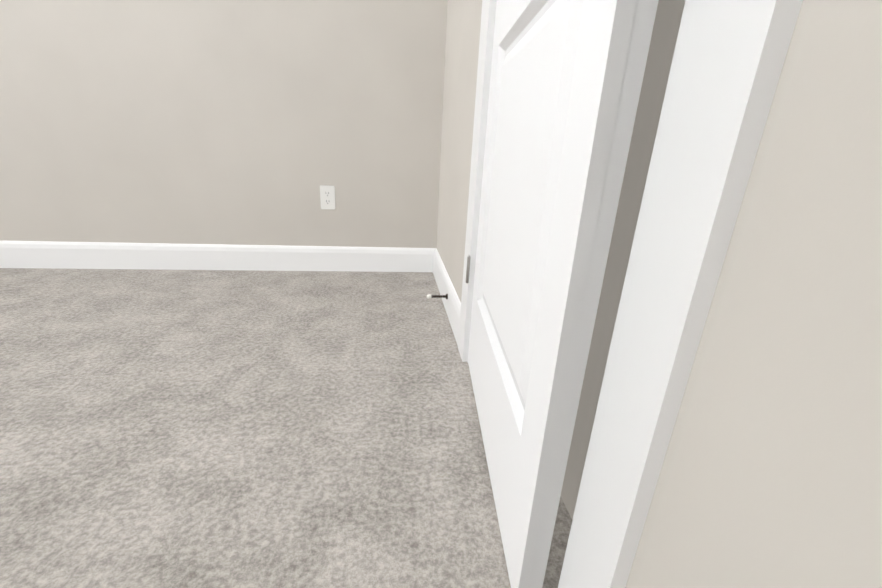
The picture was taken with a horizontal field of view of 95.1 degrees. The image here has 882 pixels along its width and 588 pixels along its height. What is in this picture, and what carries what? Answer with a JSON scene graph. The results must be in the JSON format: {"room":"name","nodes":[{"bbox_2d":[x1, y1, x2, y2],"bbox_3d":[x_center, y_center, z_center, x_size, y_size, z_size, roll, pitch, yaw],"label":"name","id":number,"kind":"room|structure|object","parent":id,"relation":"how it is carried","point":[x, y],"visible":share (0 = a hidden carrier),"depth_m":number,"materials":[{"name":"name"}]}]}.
{"room":"empty bedroom","nodes":[
{"label":"empty bedroom","id":0,"kind":"room"},
{"bbox_2d":[0,0,447,247],"bbox_3d":[-1.778,-1.438,1.566,3.640,2.740,0.150,0,21,-7],"label":"wall","id":1,"kind":"structure","parent":0,"point":[243,122],"depth_m":1.83,"materials":[{"name":"paint"}]},
{"bbox_2d":[320,185,335,209],"bbox_3d":[-0.562,-0.478,2.000,0.072,0.117,0.009,0,21,-7],"label":"outlet","id":2,"kind":"object","parent":1,"relation":"attached to","point":[327,196],"visible":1,"depth_m":2.00,"materials":[{"name":"white plastic"}]},
{"bbox_2d":[0,268,571,587],"bbox_3d":[-1.596,0.622,0.125,3.940,0.100,4.315,0,21,-7],"label":"floor","id":3,"kind":"structure","parent":0,"point":[227,429],"depth_m":0.93,"materials":[{"name":"carpet"}]},
{"bbox_2d":[437,0,881,587],"bbox_3d":[0.351,-0.703,-0.123,0.150,2.740,4.315,0,21,-7],"label":"wall","id":4,"kind":"structure","parent":0,"point":[771,472],"depth_m":0.27,"materials":[{"name":"paint"}]},
{"bbox_2d":[0,241,460,344],"bbox_3d":[-1.590,0.514,0.085,3.640,0.130,4.015,0,21,-7],"label":"baseboard","id":5,"kind":"structure","parent":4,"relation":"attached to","point":[75,255],"depth_m":2.01,"materials":[{"name":"white wood"}]},
{"bbox_2d":[427,294,447,298],"bbox_3d":[-0.016,0.010,1.641,0.085,0.024,0.024,0,21,-7],"label":"door stop","id":6,"kind":"object","parent":4,"relation":"attached to","point":[429,296],"depth_m":1.64,"materials":[{"name":"brown metal"}]},
{"bbox_2d":[468,0,658,587],"bbox_3d":[0.165,-0.632,0.582,0.099,2.076,0.732,0,21,-7],"label":"entry door","id":7,"kind":"structure","parent":4,"relation":"in","point":[566,79],"depth_m":0.53,"materials":[{"name":"white wood"}]},
{"bbox_2d":[458,0,802,587],"bbox_3d":[0.220,-0.675,0.573,0.106,2.192,0.944,0,21,-7],"label":"door frame","id":8,"kind":"structure","parent":4,"relation":"attached to","point":[729,57],"depth_m":0.35,"materials":[{"name":"white wood"}]},
{"bbox_2d":[466,255,470,282],"bbox_3d":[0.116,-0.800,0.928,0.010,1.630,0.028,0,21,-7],"label":"hinge","id":9,"kind":"object","parent":8,"relation":"attached to","point":[468,268],"depth_m":1.18,"materials":[{"name":"silver metal"}]}
]}

